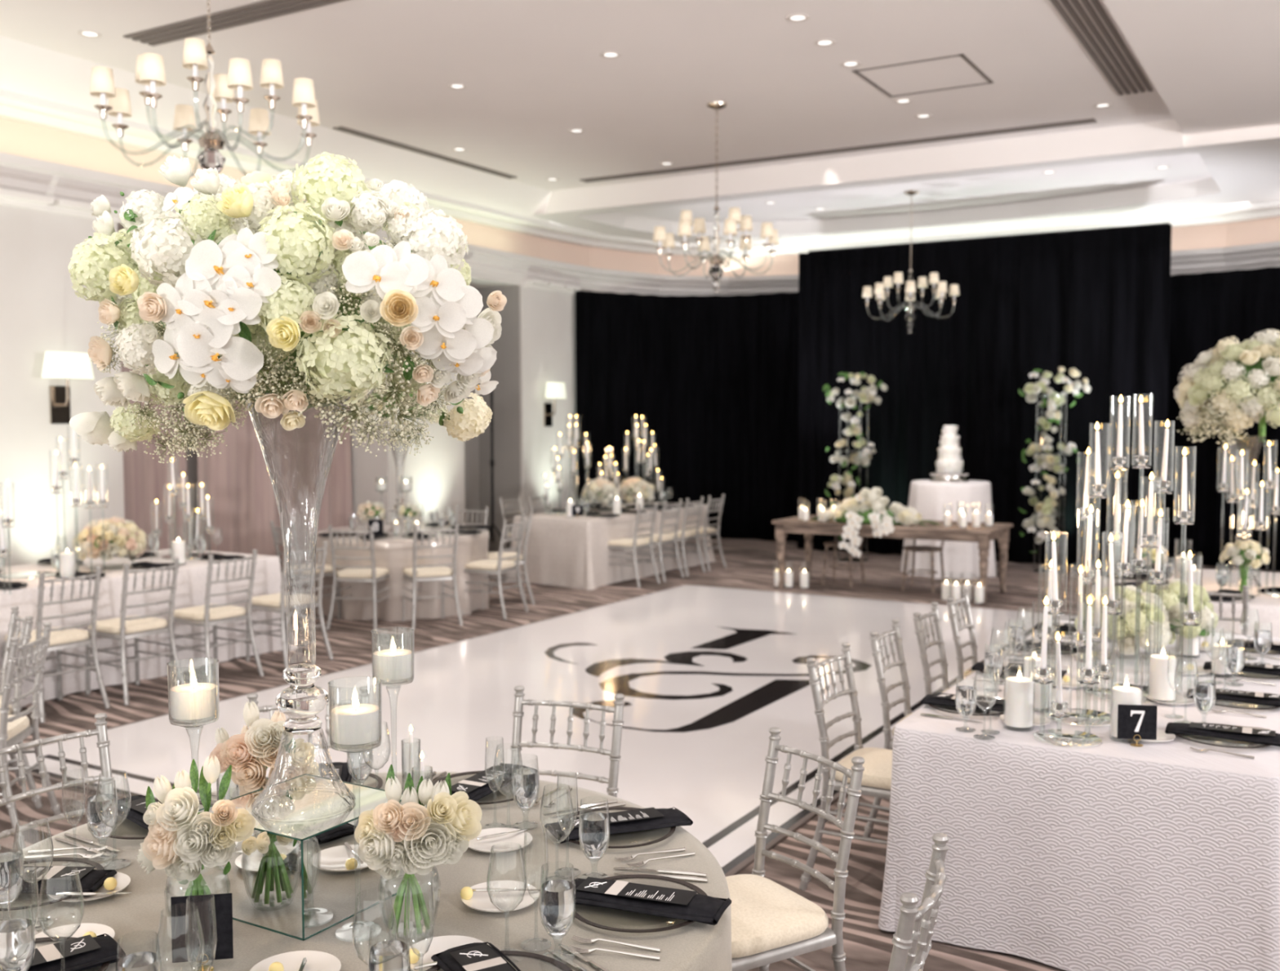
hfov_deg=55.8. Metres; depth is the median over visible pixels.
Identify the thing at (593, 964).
table knife
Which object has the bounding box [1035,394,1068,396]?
shelf
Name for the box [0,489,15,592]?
candelabra
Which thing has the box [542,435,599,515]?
candelabra
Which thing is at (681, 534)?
cushion
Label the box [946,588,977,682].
chair
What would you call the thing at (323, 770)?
menu card
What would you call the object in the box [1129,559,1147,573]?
candle cup
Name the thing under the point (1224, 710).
fork
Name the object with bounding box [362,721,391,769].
wine glass
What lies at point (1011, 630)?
water goblet
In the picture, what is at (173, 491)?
candle cup
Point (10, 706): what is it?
cushion
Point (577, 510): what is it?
table number card
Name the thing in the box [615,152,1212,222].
ceiling
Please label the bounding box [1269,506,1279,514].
candle cup
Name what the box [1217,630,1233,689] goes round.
champagne flute
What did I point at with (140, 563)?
napkin
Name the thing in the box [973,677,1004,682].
table knife
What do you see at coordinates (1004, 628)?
bowl
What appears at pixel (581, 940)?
fork
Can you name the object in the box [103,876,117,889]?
ball
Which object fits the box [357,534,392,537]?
charger plate
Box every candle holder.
[166,657,219,894]
[327,675,382,934]
[370,626,414,737]
[375,486,386,533]
[400,476,412,533]
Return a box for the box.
[198,773,404,940]
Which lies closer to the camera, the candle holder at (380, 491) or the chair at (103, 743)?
the chair at (103, 743)
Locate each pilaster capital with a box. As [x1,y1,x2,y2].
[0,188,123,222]
[522,279,580,294]
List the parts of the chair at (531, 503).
leg, rail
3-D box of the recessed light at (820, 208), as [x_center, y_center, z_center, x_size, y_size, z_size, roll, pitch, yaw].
[2.520,-3.858,16.897,0.170,0.008,0.170,2,4,30]
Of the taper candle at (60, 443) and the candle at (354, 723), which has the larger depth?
the taper candle at (60, 443)
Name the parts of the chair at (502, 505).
leg, rail, rail, leg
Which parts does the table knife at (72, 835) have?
handle, blade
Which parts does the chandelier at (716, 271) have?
lamp shade, lamp shade, lamp shade, lamp shade, arm, lamp shade, lamp shade, chain, arm, lamp shade, lamp shade, lamp shade, lamp shade, lamp shade, lamp shade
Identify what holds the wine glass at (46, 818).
on the tablecloth at (134, 917)
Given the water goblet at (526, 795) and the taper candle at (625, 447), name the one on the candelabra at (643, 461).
the taper candle at (625, 447)
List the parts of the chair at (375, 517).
rail, rail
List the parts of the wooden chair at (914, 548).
leg, leg, seat, leg, leg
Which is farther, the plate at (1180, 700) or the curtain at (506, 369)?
the curtain at (506, 369)
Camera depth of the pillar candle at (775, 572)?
13.45 m
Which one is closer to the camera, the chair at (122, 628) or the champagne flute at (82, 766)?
the champagne flute at (82, 766)
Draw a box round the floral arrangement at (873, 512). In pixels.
[809,487,941,556]
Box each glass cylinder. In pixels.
[1174,642,1199,657]
[1211,672,1232,677]
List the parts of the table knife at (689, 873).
blade, handle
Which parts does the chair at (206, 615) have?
leg, leg, seat, leg, rail, rail, rail, rail, leg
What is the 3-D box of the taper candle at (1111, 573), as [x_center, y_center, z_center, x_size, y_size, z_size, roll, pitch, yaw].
[1.784,0.317,4.574,0.021,0.275,0.030,0,3,-8]
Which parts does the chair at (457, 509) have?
leg, rail, rail, leg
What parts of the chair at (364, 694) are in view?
leg, rail, rail, leg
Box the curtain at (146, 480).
[120,294,187,551]
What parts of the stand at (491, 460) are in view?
leg, leg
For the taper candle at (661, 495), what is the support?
on the candelabra at (643, 461)
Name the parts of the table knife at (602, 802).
blade, handle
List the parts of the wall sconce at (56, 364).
arm, lamp shade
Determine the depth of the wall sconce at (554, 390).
17.32 m
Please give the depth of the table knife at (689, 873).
2.97 m
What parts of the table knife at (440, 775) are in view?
handle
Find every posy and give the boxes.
[136,755,270,895]
[208,700,320,795]
[354,764,481,935]
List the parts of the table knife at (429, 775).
handle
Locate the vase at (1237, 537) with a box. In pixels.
[1224,435,1266,587]
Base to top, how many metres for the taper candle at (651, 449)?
0.275 m
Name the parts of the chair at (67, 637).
leg, leg, seat, leg, rail, rail, rail, rail, leg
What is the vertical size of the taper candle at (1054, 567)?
0.275 m
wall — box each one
[0,204,644,567]
[464,287,479,525]
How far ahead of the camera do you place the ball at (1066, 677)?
5.08 m
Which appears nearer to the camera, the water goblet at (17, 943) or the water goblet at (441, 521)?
the water goblet at (17, 943)
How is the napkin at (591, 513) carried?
on the charger plate
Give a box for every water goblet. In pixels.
[0,553,4,573]
[0,835,24,921]
[0,899,35,970]
[50,550,62,576]
[85,779,118,854]
[115,933,161,970]
[127,549,137,567]
[148,537,159,556]
[195,533,206,551]
[346,742,373,783]
[349,518,357,534]
[367,922,410,970]
[404,519,413,536]
[430,511,438,527]
[437,515,445,533]
[448,513,456,525]
[511,756,539,827]
[538,864,576,960]
[577,499,584,505]
[578,799,609,874]
[583,502,590,516]
[662,491,666,502]
[955,675,977,728]
[983,643,1003,690]
[1007,621,1024,662]
[1161,556,1173,578]
[1192,671,1216,722]
[1215,563,1228,586]
[1225,637,1245,684]
[1253,622,1272,664]
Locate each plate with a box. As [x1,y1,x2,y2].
[0,857,104,911]
[3,581,28,587]
[33,922,115,948]
[33,936,110,970]
[36,559,83,564]
[48,871,130,902]
[54,571,105,577]
[106,800,213,839]
[131,563,173,568]
[200,555,244,559]
[249,950,341,970]
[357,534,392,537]
[368,773,382,788]
[408,935,483,970]
[426,950,572,970]
[432,770,515,804]
[461,880,539,911]
[468,826,532,852]
[557,806,675,848]
[573,874,707,932]
[927,695,1004,715]
[977,662,1018,677]
[999,714,1050,726]
[1018,648,1078,653]
[1051,676,1085,688]
[1072,652,1114,662]
[1105,574,1152,579]
[1134,728,1175,742]
[1146,693,1195,705]
[1174,722,1273,747]
[1175,665,1212,675]
[1198,643,1213,652]
[1211,669,1279,678]
[1213,689,1279,709]
[1215,591,1254,599]
[1244,650,1279,653]
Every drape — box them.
[575,289,798,541]
[797,223,1171,569]
[1164,266,1279,570]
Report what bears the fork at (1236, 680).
on the tablecloth at (1115, 854)
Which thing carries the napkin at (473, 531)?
on the charger plate
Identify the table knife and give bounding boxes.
[0,918,44,921]
[54,835,110,855]
[55,892,132,896]
[64,831,119,851]
[298,957,307,970]
[402,770,435,791]
[413,960,444,969]
[414,771,446,790]
[471,887,541,891]
[476,826,533,840]
[542,799,617,813]
[547,948,588,970]
[550,801,625,817]
[558,943,608,970]
[613,866,706,876]
[613,871,707,882]
[920,712,982,722]
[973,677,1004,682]
[1008,653,1056,658]
[1035,634,1073,639]
[1235,724,1270,729]
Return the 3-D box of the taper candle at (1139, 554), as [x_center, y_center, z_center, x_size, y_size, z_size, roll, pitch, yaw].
[2.084,0.194,5.040,0.029,0.275,0.021,-1,3,-21]
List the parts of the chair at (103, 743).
rail, rail, rail, leg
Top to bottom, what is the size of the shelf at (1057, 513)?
0.020 m
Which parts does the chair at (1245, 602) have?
rail, rail, leg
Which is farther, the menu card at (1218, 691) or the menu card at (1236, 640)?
the menu card at (1236, 640)
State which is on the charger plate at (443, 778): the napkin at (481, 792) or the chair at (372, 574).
the napkin at (481, 792)
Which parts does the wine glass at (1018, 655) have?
stem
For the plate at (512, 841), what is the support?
on the tablecloth at (134, 917)
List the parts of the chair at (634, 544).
seat, leg, rail, rail, rail, rail, leg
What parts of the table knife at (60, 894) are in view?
handle, blade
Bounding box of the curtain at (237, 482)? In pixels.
[196,400,353,579]
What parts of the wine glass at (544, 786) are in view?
stem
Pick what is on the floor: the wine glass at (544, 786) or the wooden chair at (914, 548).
the wooden chair at (914, 548)
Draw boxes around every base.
[1032,728,1102,747]
[1044,707,1111,727]
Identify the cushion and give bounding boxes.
[0,694,13,715]
[4,626,90,646]
[6,714,29,740]
[88,615,168,633]
[173,604,246,620]
[252,591,316,607]
[287,563,337,574]
[336,567,389,577]
[403,566,453,577]
[464,559,515,569]
[488,551,523,560]
[608,537,648,546]
[636,533,673,542]
[657,529,695,537]
[680,526,716,533]
[725,873,828,958]
[835,746,892,789]
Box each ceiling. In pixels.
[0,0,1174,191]
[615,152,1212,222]
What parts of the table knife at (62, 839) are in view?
handle, blade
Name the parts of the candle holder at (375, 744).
stem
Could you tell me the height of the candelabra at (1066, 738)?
0.509 m
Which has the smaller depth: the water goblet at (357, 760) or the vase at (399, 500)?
the water goblet at (357, 760)
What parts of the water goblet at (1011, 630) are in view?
stem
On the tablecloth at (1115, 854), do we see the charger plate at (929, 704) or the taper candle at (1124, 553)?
the charger plate at (929, 704)
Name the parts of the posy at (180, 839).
stem, stem, stem, stem, stem, stem, stem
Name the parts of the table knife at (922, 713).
handle, blade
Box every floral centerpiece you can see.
[72,515,146,561]
[356,500,386,520]
[398,502,421,519]
[581,477,620,504]
[618,476,654,503]
[1074,584,1173,654]
[1135,540,1168,566]
[1137,578,1218,644]
[1219,539,1270,592]
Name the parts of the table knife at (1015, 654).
handle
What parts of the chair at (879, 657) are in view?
leg, rail, seat, rail, rail, rail, leg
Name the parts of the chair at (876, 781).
leg, rail, rail, rail, rail, leg, seat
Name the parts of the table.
leg, leg, leg, leg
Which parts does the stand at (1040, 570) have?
post, post, post, post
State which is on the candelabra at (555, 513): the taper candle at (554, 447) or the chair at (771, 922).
the taper candle at (554, 447)
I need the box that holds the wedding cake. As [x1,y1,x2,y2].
[935,425,963,472]
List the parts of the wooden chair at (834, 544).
leg, leg, seat, leg, leg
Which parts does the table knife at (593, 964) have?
blade, handle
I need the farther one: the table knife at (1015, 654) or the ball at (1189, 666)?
the table knife at (1015, 654)
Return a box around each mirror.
[0,571,55,579]
[160,552,224,559]
[198,773,402,841]
[200,830,304,937]
[303,801,404,937]
[542,510,599,515]
[599,507,630,511]
[625,504,678,508]
[1084,683,1168,704]
[1257,586,1279,596]
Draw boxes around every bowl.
[12,817,53,883]
[62,765,85,825]
[95,771,131,827]
[166,657,219,727]
[327,675,382,752]
[370,626,414,687]
[375,486,386,492]
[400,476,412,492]
[484,737,504,791]
[486,845,526,912]
[493,745,523,795]
[523,829,548,899]
[539,786,573,843]
[555,773,577,829]
[973,671,997,710]
[982,662,999,703]
[1004,627,1017,656]
[1167,651,1182,688]
[1173,659,1198,697]
[1204,626,1225,659]
[1218,630,1233,666]
[1240,608,1259,637]
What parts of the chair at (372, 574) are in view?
leg, rail, rail, rail, rail, seat, leg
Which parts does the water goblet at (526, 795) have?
stem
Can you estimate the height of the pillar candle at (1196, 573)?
0.152 m
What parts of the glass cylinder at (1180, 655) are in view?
glass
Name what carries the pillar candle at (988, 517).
in the glass cylinder
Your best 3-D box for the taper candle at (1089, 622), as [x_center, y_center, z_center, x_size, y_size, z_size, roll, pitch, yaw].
[1.562,0.519,4.203,0.022,0.275,0.028,2,4,30]
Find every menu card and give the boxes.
[22,865,95,879]
[28,934,101,966]
[120,796,164,813]
[317,764,342,779]
[448,943,514,970]
[451,765,515,793]
[561,807,664,828]
[575,876,697,905]
[932,692,1004,704]
[982,662,1023,667]
[1023,638,1075,645]
[1051,622,1075,626]
[1189,721,1275,736]
[1216,688,1279,698]
[1234,638,1279,644]
[1243,662,1279,668]
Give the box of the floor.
[0,537,1279,970]
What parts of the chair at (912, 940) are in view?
leg, rail, leg, rail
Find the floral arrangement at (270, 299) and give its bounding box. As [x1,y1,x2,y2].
[67,151,506,463]
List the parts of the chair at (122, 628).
leg, leg, seat, leg, rail, rail, rail, rail, leg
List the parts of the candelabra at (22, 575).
rod, rod, rod, rod, rod, rod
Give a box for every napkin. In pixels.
[0,580,26,588]
[19,869,116,893]
[26,933,125,970]
[37,558,83,564]
[55,570,105,577]
[116,794,159,830]
[131,561,173,567]
[140,551,155,556]
[200,553,245,559]
[317,530,359,536]
[318,761,351,782]
[360,532,388,538]
[407,532,428,537]
[426,520,456,525]
[431,942,520,970]
[441,528,481,533]
[450,524,490,528]
[451,763,532,801]
[544,806,693,843]
[549,508,565,511]
[571,877,731,925]
[586,512,620,516]
[590,506,608,509]
[621,509,645,513]
[644,506,671,509]
[666,502,694,506]
[920,693,1004,711]
[971,662,1066,677]
[1006,641,1093,653]
[1033,622,1076,631]
[1100,571,1153,578]
[1115,581,1169,586]
[1164,721,1279,746]
[1186,688,1279,706]
[1203,661,1279,675]
[1209,588,1241,600]
[1217,639,1279,650]
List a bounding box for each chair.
[0,565,110,722]
[0,605,42,808]
[0,622,62,849]
[0,712,114,849]
[84,557,185,705]
[168,549,264,683]
[245,540,333,668]
[247,684,370,777]
[270,520,341,623]
[325,524,390,630]
[374,509,412,524]
[401,523,462,629]
[454,505,492,591]
[461,516,528,618]
[488,509,534,604]
[498,495,522,551]
[510,684,624,797]
[528,492,551,513]
[608,502,660,587]
[635,498,684,582]
[657,496,706,576]
[680,493,726,571]
[725,726,864,970]
[799,641,892,889]
[821,534,864,586]
[862,618,913,837]
[888,832,948,970]
[901,538,945,592]
[913,601,951,695]
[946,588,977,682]
[1206,585,1249,635]
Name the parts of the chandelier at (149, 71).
lamp shade, lamp shade, lamp shade, arm, lamp shade, arm, arm, arm, lamp shade, lamp shade, arm, chain, lamp shade, arm, lamp shade, arm, arm, lamp shade, arm, arm, lamp shade, lamp shade, lamp shade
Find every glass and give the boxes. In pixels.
[12,817,53,921]
[38,868,84,970]
[95,771,131,862]
[155,906,204,970]
[216,778,239,795]
[351,891,396,965]
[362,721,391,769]
[400,737,420,792]
[411,766,432,782]
[486,845,526,949]
[493,745,523,827]
[539,786,573,878]
[973,671,997,738]
[989,628,1009,682]
[1016,607,1034,657]
[1173,659,1198,721]
[1204,626,1225,682]
[1240,608,1259,659]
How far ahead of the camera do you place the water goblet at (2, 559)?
8.65 m
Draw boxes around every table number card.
[170,893,233,970]
[368,519,383,537]
[572,505,583,516]
[1117,704,1157,746]
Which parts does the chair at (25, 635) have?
leg, rail, leg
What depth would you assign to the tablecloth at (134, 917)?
2.76 m
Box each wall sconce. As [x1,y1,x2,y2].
[41,351,93,423]
[543,382,566,426]
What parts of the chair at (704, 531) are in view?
seat, leg, rail, rail, rail, rail, leg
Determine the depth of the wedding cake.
14.53 m
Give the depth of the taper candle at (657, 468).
15.05 m
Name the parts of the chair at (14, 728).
leg, seat, rail, rail, rail, rail, leg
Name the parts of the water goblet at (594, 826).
stem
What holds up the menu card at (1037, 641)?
on the napkin at (1035, 645)
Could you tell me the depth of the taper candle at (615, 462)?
14.73 m
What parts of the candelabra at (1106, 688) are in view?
rod, rod, rod, rod, rod, rod, rod, rod, rod, rod, rod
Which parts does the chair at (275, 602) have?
leg, seat, leg, leg, rail, rail, rail, rail, leg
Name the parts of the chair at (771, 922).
leg, seat, rail, rail, rail, rail, leg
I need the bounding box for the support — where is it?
[808,222,1169,569]
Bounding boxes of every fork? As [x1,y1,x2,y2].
[24,852,104,858]
[27,845,108,853]
[211,792,235,797]
[404,771,417,789]
[532,786,559,806]
[543,787,572,807]
[567,944,660,959]
[570,934,661,951]
[614,847,684,861]
[626,851,694,866]
[977,694,1004,698]
[1189,746,1254,759]
[1210,708,1266,717]
[1223,677,1275,685]
[1245,654,1279,659]
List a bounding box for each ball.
[82,931,96,937]
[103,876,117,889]
[268,961,284,970]
[408,947,420,963]
[460,886,473,899]
[1062,675,1070,681]
[1092,650,1097,656]
[1186,663,1194,670]
[1201,640,1208,646]
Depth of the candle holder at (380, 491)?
11.76 m
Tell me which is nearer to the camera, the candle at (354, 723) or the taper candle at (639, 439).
the candle at (354, 723)
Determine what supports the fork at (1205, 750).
on the tablecloth at (1115, 854)
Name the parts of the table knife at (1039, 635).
handle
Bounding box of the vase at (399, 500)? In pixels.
[388,434,412,531]
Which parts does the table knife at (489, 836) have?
handle, blade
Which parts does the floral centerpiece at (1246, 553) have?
stem, stem, stem, stem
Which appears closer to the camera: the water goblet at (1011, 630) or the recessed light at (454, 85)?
the water goblet at (1011, 630)
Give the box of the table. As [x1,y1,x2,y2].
[771,514,1013,603]
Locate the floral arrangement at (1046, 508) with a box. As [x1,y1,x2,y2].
[1017,366,1091,553]
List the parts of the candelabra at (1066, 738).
rod, rod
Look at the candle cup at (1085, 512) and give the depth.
5.03 m
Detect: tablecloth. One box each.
[0,548,297,706]
[0,770,732,970]
[309,524,488,621]
[505,502,715,590]
[878,619,1279,970]
[900,479,996,578]
[1090,568,1279,637]
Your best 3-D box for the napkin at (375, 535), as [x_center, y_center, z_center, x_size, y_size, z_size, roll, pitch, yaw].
[-2.480,0.467,11.314,0.144,0.027,0.389,0,3,8]
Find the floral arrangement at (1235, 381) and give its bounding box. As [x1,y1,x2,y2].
[1173,328,1279,445]
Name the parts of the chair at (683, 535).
seat, leg, rail, rail, rail, rail, leg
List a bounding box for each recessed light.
[77,30,102,37]
[447,83,466,88]
[451,147,466,151]
[545,177,559,181]
[568,128,584,133]
[600,51,621,57]
[659,162,674,165]
[764,201,776,204]
[786,13,809,22]
[813,39,835,46]
[814,207,826,210]
[840,60,861,66]
[893,98,912,103]
[915,113,932,118]
[1041,170,1056,173]
[1093,102,1111,108]
[1155,165,1170,168]
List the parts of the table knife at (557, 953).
blade, handle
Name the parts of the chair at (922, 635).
leg, rail, rail, rail, rail, leg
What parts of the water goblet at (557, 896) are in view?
stem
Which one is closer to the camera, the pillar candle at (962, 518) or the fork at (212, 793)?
the fork at (212, 793)
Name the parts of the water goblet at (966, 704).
stem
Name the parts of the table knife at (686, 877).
blade, handle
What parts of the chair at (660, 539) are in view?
seat, leg, rail, rail, rail, rail, leg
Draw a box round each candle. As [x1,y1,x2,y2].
[0,509,4,549]
[5,479,9,519]
[54,450,57,485]
[59,437,64,471]
[59,548,75,577]
[72,428,75,457]
[74,462,78,498]
[88,466,91,501]
[100,464,104,499]
[155,499,158,529]
[168,484,170,515]
[169,673,217,719]
[171,457,175,488]
[171,537,185,563]
[182,471,185,502]
[186,483,190,515]
[188,521,191,544]
[195,508,198,539]
[200,483,204,513]
[206,494,210,526]
[225,770,230,799]
[330,694,380,744]
[373,640,413,679]
[375,480,386,489]
[392,520,399,533]
[400,479,411,489]
[408,724,413,783]
[413,520,420,530]
[419,751,425,806]
[544,473,546,495]
[546,483,549,504]
[553,447,555,467]
[556,456,559,478]
[558,466,560,487]
[559,433,560,453]
[565,498,574,516]
[568,423,569,444]
[573,449,574,471]
[574,423,577,444]
[575,415,577,435]
[585,432,586,453]
[586,441,588,462]
[604,454,607,475]
[608,445,609,466]
[610,453,612,474]
[613,497,621,513]
[614,462,616,482]
[617,472,619,493]
[625,447,626,467]
[635,415,636,435]
[635,423,637,444]
[635,493,643,510]
[637,439,639,459]
[641,415,644,435]
[644,424,646,443]
[646,453,648,473]
[649,448,651,468]
[651,431,653,450]
[653,444,656,463]
[657,468,659,488]
[660,476,662,496]
[773,570,778,586]
[784,568,793,586]
[798,504,805,519]
[800,569,808,587]
[802,507,808,519]
[817,504,823,516]
[941,580,951,599]
[943,511,951,525]
[951,581,960,600]
[957,508,965,524]
[959,513,967,526]
[962,581,972,599]
[972,510,980,526]
[973,582,984,602]
[985,511,992,525]
[1004,671,1033,727]
[1023,651,1040,678]
[1030,672,1051,707]
[1040,595,1048,668]
[1047,560,1052,626]
[1051,531,1057,600]
[1055,631,1062,702]
[1076,565,1083,633]
[1083,447,1090,507]
[1084,504,1093,570]
[1085,595,1092,669]
[1093,560,1100,628]
[1095,422,1101,484]
[1100,595,1107,664]
[1108,533,1115,600]
[1111,680,1141,737]
[1113,471,1119,532]
[1116,395,1123,457]
[1120,499,1129,563]
[1136,498,1144,559]
[1138,395,1144,455]
[1146,472,1153,534]
[1149,648,1176,700]
[1154,508,1162,571]
[1160,419,1169,480]
[1174,552,1190,582]
[1176,633,1199,655]
[1181,447,1186,511]
[1186,564,1199,585]
[1187,550,1193,613]
[1212,638,1232,674]
[1222,443,1226,483]
[1230,456,1234,494]
[1239,449,1243,489]
[1242,488,1248,528]
[1249,460,1256,499]
[1258,481,1263,521]
[1267,440,1271,480]
[1274,467,1278,506]
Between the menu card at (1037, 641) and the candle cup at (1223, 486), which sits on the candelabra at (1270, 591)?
the candle cup at (1223, 486)
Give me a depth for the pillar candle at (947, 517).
12.59 m
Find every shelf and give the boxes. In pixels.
[836,557,868,562]
[837,449,862,451]
[1031,568,1065,573]
[1032,511,1066,515]
[1034,452,1067,454]
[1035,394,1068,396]
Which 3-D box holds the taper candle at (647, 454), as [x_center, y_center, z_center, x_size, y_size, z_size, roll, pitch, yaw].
[0.097,-0.270,15.388,0.022,0.275,0.022,3,5,30]
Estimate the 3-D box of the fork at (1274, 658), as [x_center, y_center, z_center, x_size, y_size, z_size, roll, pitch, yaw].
[2.893,0.800,5.649,0.196,0.016,0.021,2,4,30]
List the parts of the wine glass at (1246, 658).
stem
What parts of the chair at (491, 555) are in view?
seat, leg, leg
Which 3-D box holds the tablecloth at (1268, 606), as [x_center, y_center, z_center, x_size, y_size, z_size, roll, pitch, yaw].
[4.036,1.048,8.155,2.118,0.758,2.130,2,4,27]
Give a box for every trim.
[0,88,1279,256]
[0,118,1279,276]
[0,151,1279,295]
[576,134,1221,236]
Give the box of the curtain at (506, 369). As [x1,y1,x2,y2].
[477,284,521,551]
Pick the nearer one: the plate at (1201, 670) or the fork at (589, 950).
the fork at (589, 950)
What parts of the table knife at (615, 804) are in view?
blade, handle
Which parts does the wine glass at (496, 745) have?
stem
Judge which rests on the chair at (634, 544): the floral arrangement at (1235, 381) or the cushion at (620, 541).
the cushion at (620, 541)
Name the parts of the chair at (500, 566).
seat, leg, rail, rail, rail, rail, leg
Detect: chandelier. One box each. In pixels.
[89,0,319,177]
[653,101,778,293]
[862,190,959,333]
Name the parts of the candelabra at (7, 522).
rod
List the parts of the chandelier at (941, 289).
lamp shade, lamp shade, lamp shade, lamp shade, lamp shade, lamp shade, lamp shade, chain, lamp shade, lamp shade, lamp shade, lamp shade, lamp shade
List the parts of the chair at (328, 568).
leg, rail, rail, rail, rail, leg, seat, leg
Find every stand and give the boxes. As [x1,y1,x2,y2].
[488,391,508,549]
[836,396,869,562]
[928,471,969,481]
[1031,394,1068,573]
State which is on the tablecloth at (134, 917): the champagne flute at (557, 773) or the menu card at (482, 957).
the champagne flute at (557, 773)
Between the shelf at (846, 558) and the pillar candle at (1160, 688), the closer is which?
the pillar candle at (1160, 688)
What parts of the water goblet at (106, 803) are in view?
stem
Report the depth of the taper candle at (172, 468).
9.63 m
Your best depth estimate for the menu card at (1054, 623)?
6.34 m
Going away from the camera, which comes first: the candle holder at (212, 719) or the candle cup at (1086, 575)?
the candle holder at (212, 719)
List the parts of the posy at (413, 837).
stem, stem, stem, stem, stem, stem, stem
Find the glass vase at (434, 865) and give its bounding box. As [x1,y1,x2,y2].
[377,865,440,935]
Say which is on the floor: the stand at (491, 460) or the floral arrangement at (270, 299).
the stand at (491, 460)
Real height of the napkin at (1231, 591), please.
0.027 m
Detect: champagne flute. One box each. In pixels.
[8,862,39,926]
[62,765,85,862]
[185,893,217,970]
[405,877,435,970]
[484,737,504,825]
[520,829,551,946]
[554,773,580,875]
[980,662,999,733]
[1001,627,1017,679]
[1166,651,1183,717]
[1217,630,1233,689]
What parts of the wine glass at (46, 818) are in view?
stem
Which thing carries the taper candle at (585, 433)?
on the candelabra at (555, 513)
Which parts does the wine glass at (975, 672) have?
stem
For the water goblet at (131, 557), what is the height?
0.193 m
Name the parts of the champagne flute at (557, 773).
stem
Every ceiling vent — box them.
[123,0,346,46]
[333,125,517,178]
[579,117,1097,182]
[1049,0,1152,95]
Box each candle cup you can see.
[0,548,9,557]
[1,518,14,527]
[51,485,62,493]
[57,471,68,479]
[68,457,79,465]
[71,498,82,506]
[84,500,94,508]
[97,499,107,507]
[152,529,161,536]
[164,515,173,522]
[168,488,178,495]
[179,502,187,509]
[184,514,193,521]
[186,544,195,551]
[198,513,207,519]
[204,525,213,533]
[542,494,548,499]
[557,487,563,492]
[584,462,591,467]
[1032,666,1053,684]
[1038,625,1057,640]
[1048,598,1065,615]
[1048,700,1070,718]
[1069,631,1086,648]
[1076,506,1094,520]
[1077,568,1095,585]
[1077,666,1099,684]
[1088,484,1107,497]
[1092,626,1102,642]
[1093,662,1113,679]
[1101,599,1121,614]
[1106,531,1123,545]
[1110,457,1128,470]
[1114,562,1133,577]
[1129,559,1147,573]
[1132,455,1151,468]
[1140,533,1159,548]
[1147,570,1166,585]
[1153,480,1172,493]
[1173,510,1193,524]
[1181,610,1199,626]
[1217,483,1229,491]
[1226,493,1238,502]
[1235,489,1247,497]
[1238,528,1250,537]
[1247,498,1257,507]
[1254,520,1266,530]
[1263,480,1275,488]
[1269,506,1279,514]
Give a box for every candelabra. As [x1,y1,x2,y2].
[0,451,108,579]
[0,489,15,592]
[152,487,224,559]
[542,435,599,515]
[599,466,630,511]
[622,415,678,508]
[1031,595,1102,747]
[1037,516,1124,727]
[1075,393,1203,704]
[1216,441,1279,596]
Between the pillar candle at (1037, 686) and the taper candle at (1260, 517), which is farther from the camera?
the taper candle at (1260, 517)
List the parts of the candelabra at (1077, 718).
rod, rod, rod, rod, rod, rod, rod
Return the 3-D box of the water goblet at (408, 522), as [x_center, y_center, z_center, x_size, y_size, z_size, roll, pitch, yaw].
[-2.203,0.383,11.522,0.077,0.193,0.077,-1,3,-21]
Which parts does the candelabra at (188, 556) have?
rod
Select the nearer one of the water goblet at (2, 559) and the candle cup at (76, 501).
the candle cup at (76, 501)
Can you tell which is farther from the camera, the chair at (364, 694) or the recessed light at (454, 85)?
the recessed light at (454, 85)
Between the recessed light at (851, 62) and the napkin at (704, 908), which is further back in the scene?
the recessed light at (851, 62)
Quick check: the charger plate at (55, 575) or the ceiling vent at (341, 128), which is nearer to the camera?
the charger plate at (55, 575)
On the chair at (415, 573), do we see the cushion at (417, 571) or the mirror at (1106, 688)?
the cushion at (417, 571)
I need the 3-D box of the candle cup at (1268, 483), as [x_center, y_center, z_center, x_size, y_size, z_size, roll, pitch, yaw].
[4.025,-0.006,7.733,0.072,0.052,0.071,2,4,30]
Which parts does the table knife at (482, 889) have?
handle, blade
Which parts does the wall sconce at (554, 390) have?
arm, lamp shade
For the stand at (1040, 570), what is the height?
2.170 m
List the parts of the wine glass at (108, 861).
stem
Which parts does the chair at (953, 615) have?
leg, rail, rail, rail, rail, leg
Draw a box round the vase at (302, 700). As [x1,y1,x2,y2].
[244,395,355,815]
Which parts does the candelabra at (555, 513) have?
rod, rod, rod, rod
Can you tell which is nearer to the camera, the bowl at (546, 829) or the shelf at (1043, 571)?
the bowl at (546, 829)
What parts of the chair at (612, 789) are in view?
leg, rail, rail, rail, leg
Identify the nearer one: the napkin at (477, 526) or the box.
the box
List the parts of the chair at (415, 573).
leg, leg, seat, rail, rail, rail, rail, leg, leg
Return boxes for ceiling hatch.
[853,53,993,97]
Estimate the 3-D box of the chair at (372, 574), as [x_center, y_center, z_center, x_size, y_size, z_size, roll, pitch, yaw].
[-2.534,0.809,10.978,0.475,0.935,0.520,0,3,8]
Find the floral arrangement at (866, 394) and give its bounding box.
[822,372,887,540]

